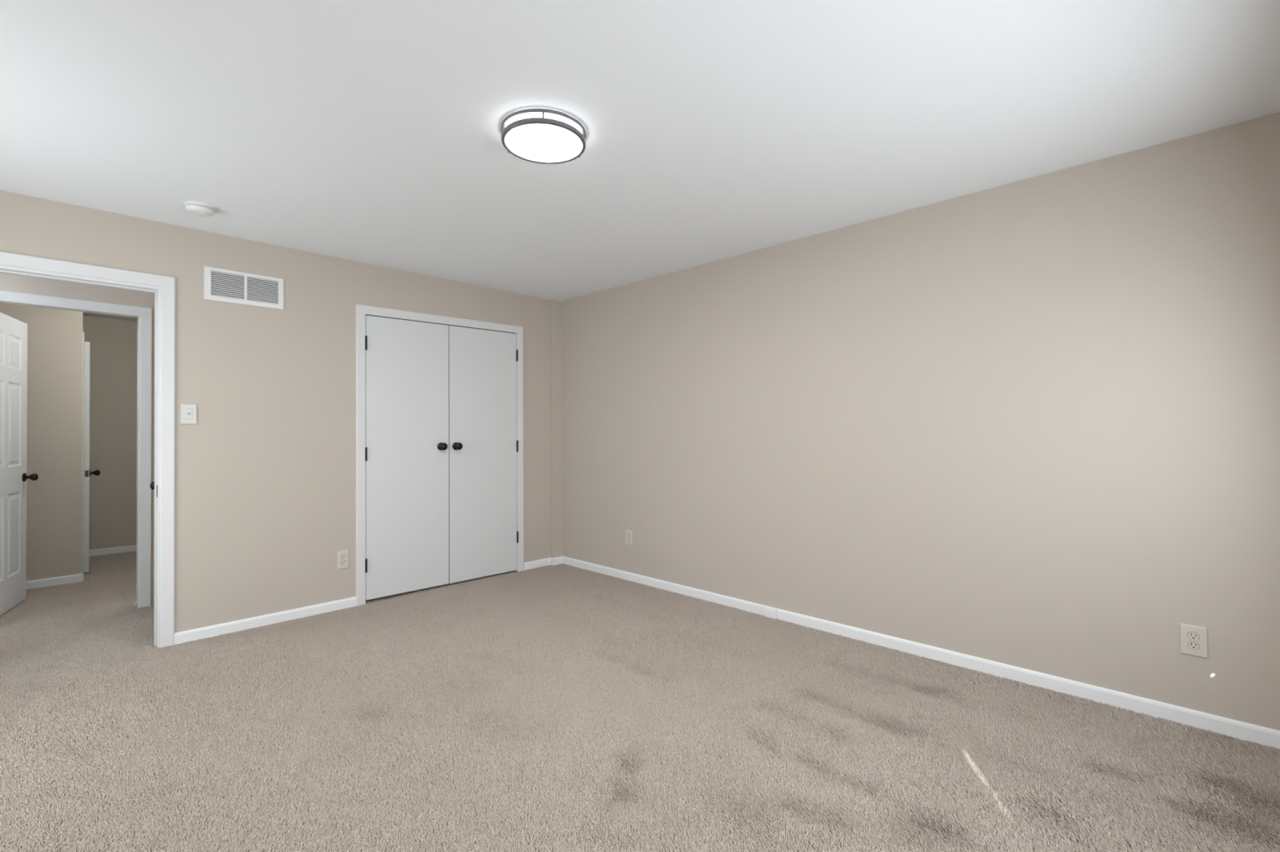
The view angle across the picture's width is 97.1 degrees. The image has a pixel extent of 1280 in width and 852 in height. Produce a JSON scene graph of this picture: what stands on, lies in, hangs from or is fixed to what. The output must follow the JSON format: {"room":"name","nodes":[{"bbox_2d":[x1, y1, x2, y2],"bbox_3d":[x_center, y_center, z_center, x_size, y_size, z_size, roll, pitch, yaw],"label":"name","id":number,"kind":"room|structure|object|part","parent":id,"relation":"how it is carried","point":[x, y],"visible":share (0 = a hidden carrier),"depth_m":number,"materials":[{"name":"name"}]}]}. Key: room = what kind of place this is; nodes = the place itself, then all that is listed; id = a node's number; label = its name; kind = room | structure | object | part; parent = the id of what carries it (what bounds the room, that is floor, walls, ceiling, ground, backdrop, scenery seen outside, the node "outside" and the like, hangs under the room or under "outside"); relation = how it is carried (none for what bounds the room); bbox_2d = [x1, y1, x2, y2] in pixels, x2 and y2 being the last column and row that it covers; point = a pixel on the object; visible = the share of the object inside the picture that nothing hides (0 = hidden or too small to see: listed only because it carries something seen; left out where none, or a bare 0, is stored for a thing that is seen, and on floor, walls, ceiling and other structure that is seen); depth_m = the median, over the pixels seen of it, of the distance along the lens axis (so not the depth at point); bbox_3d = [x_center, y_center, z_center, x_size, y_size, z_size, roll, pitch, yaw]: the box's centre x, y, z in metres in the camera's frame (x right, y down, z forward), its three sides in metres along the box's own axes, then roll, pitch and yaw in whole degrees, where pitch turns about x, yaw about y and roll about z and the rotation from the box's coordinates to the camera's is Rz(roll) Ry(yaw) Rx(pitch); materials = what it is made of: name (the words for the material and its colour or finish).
{"room":"empty bedroom","nodes":[
{"label":"empty bedroom","id":0,"kind":"room"},
{"bbox_2d":[0,302,83,581],"bbox_3d":[-5.692,0.075,4.525,1.290,2.452,1.730,-1,-1,44],"label":"wall","id":1,"kind":"structure","parent":0,"point":[54,514],"depth_m":4.57,"materials":[{"name":"beige paint"}]},
{"bbox_2d":[26,568,84,589],"bbox_3d":[-5.304,1.259,4.150,0.257,0.074,1.742,-1,-1,44],"label":"baseboard","id":2,"kind":"structure","parent":1,"relation":"attached to","point":[73,579],"depth_m":4.57,"materials":[{"name":"white paint"}]},
{"bbox_2d":[81,332,84,569],"bbox_3d":[-5.164,0.248,5.158,0.922,2.113,0.115,-1,-1,44],"label":"door frame","id":3,"kind":"structure","parent":1,"relation":"attached to","point":[82,332],"depth_m":4.88,"materials":[{"name":"white paint"}]},
{"bbox_2d":[83,341,100,573],"bbox_3d":[-5.092,0.273,5.223,0.769,2.015,0.109,-1,-1,42],"label":"door","id":4,"kind":"structure","parent":1,"relation":"in","point":[87,473],"depth_m":4.95,"materials":[{"name":"white paint"}]},
{"bbox_3d":[-5.120,0.273,5.198,0.760,2.015,0.034,-1,-1,42],"label":"panel","id":5,"kind":"part","parent":4,"relation":"part of","materials":[{"name":"white paint"}]},
{"bbox_3d":[-4.832,0.417,4.941,0.010,0.056,0.023,-1,-1,42],"label":"latch plate","id":6,"kind":"part","parent":4,"relation":"part of","materials":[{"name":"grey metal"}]},
{"bbox_3d":[-4.846,0.418,5.026,0.065,0.065,0.075,-1,-1,42],"label":"knob","id":7,"kind":"part","parent":4,"relation":"part of","materials":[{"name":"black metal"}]},
{"bbox_2d":[0,272,155,608],"bbox_3d":[-3.675,0.055,3.235,1.060,2.452,2.700,-1,-1,44],"label":"wall","id":8,"kind":"structure","parent":0,"point":[8,282],"depth_m":3.86,"materials":[{"name":"beige paint"}]},
{"bbox_2d":[0,312,38,615],"bbox_3d":[-4.340,0.255,3.852,0.185,2.028,0.763,0,-1,-33],"label":"door","id":9,"kind":"structure","parent":8,"relation":"in","point":[13,332],"depth_m":3.97,"materials":[{"name":"white paint"}]},
{"bbox_3d":[-4.466,0.375,4.149,0.075,0.065,0.065,0,-1,-33],"label":"knob","id":10,"kind":"part","parent":9,"relation":"part of","materials":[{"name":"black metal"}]},
{"bbox_2d":[0,290,151,608],"bbox_3d":[-3.835,0.222,3.739,0.124,2.128,0.913,-1,-1,44],"label":"door frame","id":11,"kind":"structure","parent":8,"relation":"attached to","point":[144,315],"depth_m":3.99,"materials":[{"name":"white paint"}]},
{"bbox_2d":[150,481,154,489],"bbox_3d":[-3.111,0.243,3.667,0.740,2.030,0.109,-1,-1,44],"label":"door","id":12,"kind":"structure","parent":8,"relation":"in","point":[152,484],"depth_m":3.57,"materials":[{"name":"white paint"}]},
{"bbox_2d":[82,315,137,550],"bbox_3d":[-5.100,0.086,6.142,0.120,2.452,4.872,-1,-1,44],"label":"wall","id":13,"kind":"structure","parent":0,"point":[113,494],"depth_m":5.77,"materials":[{"name":"beige paint"}]},
{"bbox_2d":[88,545,136,556],"bbox_3d":[-5.254,1.274,5.874,0.012,0.074,0.820,-1,-1,44],"label":"baseboard","id":14,"kind":"structure","parent":13,"relation":"attached to","point":[122,549],"depth_m":5.75,"materials":[{"name":"white paint"}]},
{"bbox_2d":[83,311,137,320],"bbox_3d":[-4.993,-1.133,4.421,2.460,0.045,2.550,-1,-1,44],"label":"ceiling","id":15,"kind":"structure","parent":0,"point":[85,313],"depth_m":5.66,"materials":[{"name":"white paint"}]},
{"bbox_2d":[0,190,562,633],"bbox_3d":[-2.272,0.053,3.803,0.157,2.452,4.272,-1,-1,44],"label":"wall","id":16,"kind":"structure","parent":0,"point":[265,473],"depth_m":3.64,"materials":[{"name":"beige paint"}]},
{"bbox_2d":[0,251,175,648],"bbox_3d":[-3.072,0.204,2.996,0.134,2.143,0.932,-1,-1,44],"label":"door frame","id":17,"kind":"structure","parent":16,"relation":"attached to","point":[163,287],"depth_m":3.25,"materials":[{"name":"white paint"}]},
{"bbox_2d":[179,403,196,424],"bbox_3d":[-2.657,-0.071,3.332,0.024,0.123,0.078,-1,-1,44],"label":"light switch","id":18,"kind":"object","parent":16,"relation":"attached to","point":[188,412],"visible":1,"depth_m":3.33,"materials":[{"name":"grey plastic"}]},
{"bbox_2d":[204,266,283,309],"bbox_3d":[-2.472,-0.861,3.544,0.009,0.198,0.414,-1,-1,44],"label":"air vent","id":19,"kind":"object","parent":16,"relation":"in","point":[220,284],"visible":1,"depth_m":3.54,"materials":[{"name":"white metal"}]},
{"bbox_2d":[337,550,348,569],"bbox_3d":[-2.066,0.930,3.936,0.009,0.126,0.072,-1,-1,44],"label":"wall outlet","id":20,"kind":"object","parent":16,"relation":"attached to","point":[342,556],"visible":1,"depth_m":3.93,"materials":[{"name":"grey plastic"}]},
{"bbox_2d":[340,560,346,564],"bbox_3d":[-2.064,0.950,3.935,0.001,0.031,0.036,-1,-1,44],"label":"receptacle","id":21,"kind":"object","parent":20,"relation":"attached to","point":[342,562],"depth_m":3.93,"materials":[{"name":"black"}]},
{"bbox_2d":[340,555,346,559],"bbox_3d":[-2.064,0.911,3.935,0.003,0.029,0.034,-1,-1,44],"label":"receptacle","id":22,"kind":"object","parent":20,"relation":"attached to","point":[342,557],"depth_m":3.93,"materials":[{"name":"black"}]},
{"bbox_2d":[173,556,562,644],"bbox_3d":[-2.219,1.242,3.746,0.049,0.074,4.272,-1,-1,44],"label":"baseboard","id":23,"kind":"structure","parent":16,"relation":"attached to","point":[180,637],"depth_m":3.63,"materials":[{"name":"white paint"}]},
{"bbox_2d":[364,315,448,600],"bbox_3d":[-1.732,0.223,4.261,0.101,2.056,0.638,-1,-1,44],"label":"door","id":24,"kind":"structure","parent":16,"relation":"in","point":[406,450],"depth_m":4.26,"materials":[{"name":"white paint"}]},
{"bbox_3d":[-1.543,0.161,4.431,0.067,0.062,0.062,-1,-1,44],"label":"knob","id":25,"kind":"part","parent":24,"relation":"part of","materials":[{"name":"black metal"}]},
{"bbox_2d":[355,304,524,606],"bbox_3d":[-1.563,0.201,4.544,0.134,2.163,1.397,-1,-1,44],"label":"door frame","id":26,"kind":"structure","parent":16,"relation":"attached to","point":[362,311],"depth_m":4.05,"materials":[{"name":"white paint"}]},
{"bbox_2d":[448,325,518,583],"bbox_3d":[-1.283,0.224,4.722,0.101,2.069,0.636,-1,-1,44],"label":"door","id":27,"kind":"structure","parent":16,"relation":"in","point":[483,444],"depth_m":4.71,"materials":[{"name":"white paint"}]},
{"bbox_3d":[-1.455,0.161,4.522,0.067,0.062,0.062,-1,-1,44],"label":"knob","id":28,"kind":"part","parent":27,"relation":"part of","materials":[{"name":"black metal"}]},
{"bbox_2d":[0,0,1279,301],"bbox_3d":[-2.081,-1.229,3.203,8.570,0.100,5.112,-1,-1,44],"label":"ceiling","id":29,"kind":"structure","parent":0,"point":[368,131],"depth_m":2.13,"materials":[{"name":"white paint"}]},
{"bbox_2d":[183,200,217,217],"bbox_3d":[-2.357,-1.156,3.034,0.141,0.046,0.141,-1,-1,44],"label":"smoke detector","id":30,"kind":"object","parent":29,"relation":"attached to","point":[197,208],"visible":1,"depth_m":3.00,"materials":[{"name":"white plastic"}]},
{"bbox_2d":[500,108,586,164],"bbox_3d":[-0.388,-1.167,2.291,0.340,0.056,0.341,-1,-1,44],"label":"ceiling light","id":31,"kind":"object","parent":29,"relation":"attached to","point":[538,135],"visible":1,"depth_m":2.23,"materials":[{"name":"grey"}]},
{"bbox_3d":[-0.363,-1.164,2.124,0.007,0.048,0.007,-1,-1,44],"label":"post","id":32,"kind":"part","parent":31,"relation":"part of","materials":[{"name":"grey metal"}]},
{"bbox_2d":[506,124,581,161],"bbox_3d":[-0.389,-1.143,2.291,0.301,0.004,0.301,-1,-1,35],"label":"diffuser","id":33,"kind":"object","parent":31,"relation":"attached to","point":[527,142],"depth_m":2.28,"materials":[{"name":"white"}]},
{"bbox_2d":[0,578,1279,851],"bbox_3d":[-2.070,1.317,3.181,8.570,0.088,5.112,-1,-1,44],"label":"floor","id":34,"kind":"structure","parent":0,"point":[545,579],"depth_m":1.96,"materials":[{"name":"brown carpet"}]},
{"bbox_2d":[0,551,1279,851],"bbox_3d":[-1.742,1.268,3.525,8.318,0.014,3.916,-1,-1,44],"label":"carpet","id":35,"kind":"structure","parent":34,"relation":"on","point":[51,634],"depth_m":2.24,"materials":[{"name":"beige carpet"}]},
{"bbox_2d":[561,111,1279,730],"bbox_3d":[-0.333,0.055,4.979,8.570,2.452,0.120,-1,-1,44],"label":"wall","id":36,"kind":"structure","parent":0,"point":[1033,424],"depth_m":2.84,"materials":[{"name":"beige paint"}]},
{"bbox_2d":[625,529,632,545],"bbox_3d":[-0.093,0.915,4.652,0.079,0.117,0.009,-1,-1,44],"label":"wall outlet","id":37,"kind":"object","parent":36,"relation":"attached to","point":[628,534],"visible":1,"depth_m":4.64,"materials":[{"name":"beige plastic"}]},
{"bbox_2d":[764,607,777,619],"bbox_3d":[0.854,1.222,3.697,0.082,0.060,0.027,-1,-1,44],"label":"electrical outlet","id":38,"kind":"object","parent":36,"relation":"attached to","point":[771,613],"visible":1,"depth_m":3.69,"materials":[{"name":"white paint"}]},
{"bbox_2d":[562,555,1279,749],"bbox_3d":[0.943,1.227,3.638,4.653,0.074,0.012,-1,-1,44],"label":"baseboard","id":39,"kind":"structure","parent":36,"relation":"attached to","point":[1242,731],"depth_m":2.81,"materials":[{"name":"white paint"}]},
{"bbox_2d":[1179,623,1207,658],"bbox_3d":[2.283,0.886,2.334,0.081,0.124,0.009,-1,-1,44],"label":"wall outlet","id":40,"kind":"object","parent":36,"relation":"attached to","point":[1193,639],"visible":1,"depth_m":2.33,"materials":[{"name":"beige plastic"}]},
{"bbox_2d":[1187,641,1199,649],"bbox_3d":[2.283,0.906,2.332,0.036,0.031,0.001,-1,-1,44],"label":"receptacle","id":41,"kind":"object","parent":40,"relation":"attached to","point":[1191,645],"depth_m":2.33,"materials":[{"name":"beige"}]},
{"bbox_2d":[1187,631,1199,640],"bbox_3d":[2.282,0.867,2.333,0.036,0.031,0.001,-1,-1,44],"label":"receptacle","id":42,"kind":"object","parent":40,"relation":"attached to","point":[1192,636],"depth_m":2.33,"materials":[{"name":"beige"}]}
]}

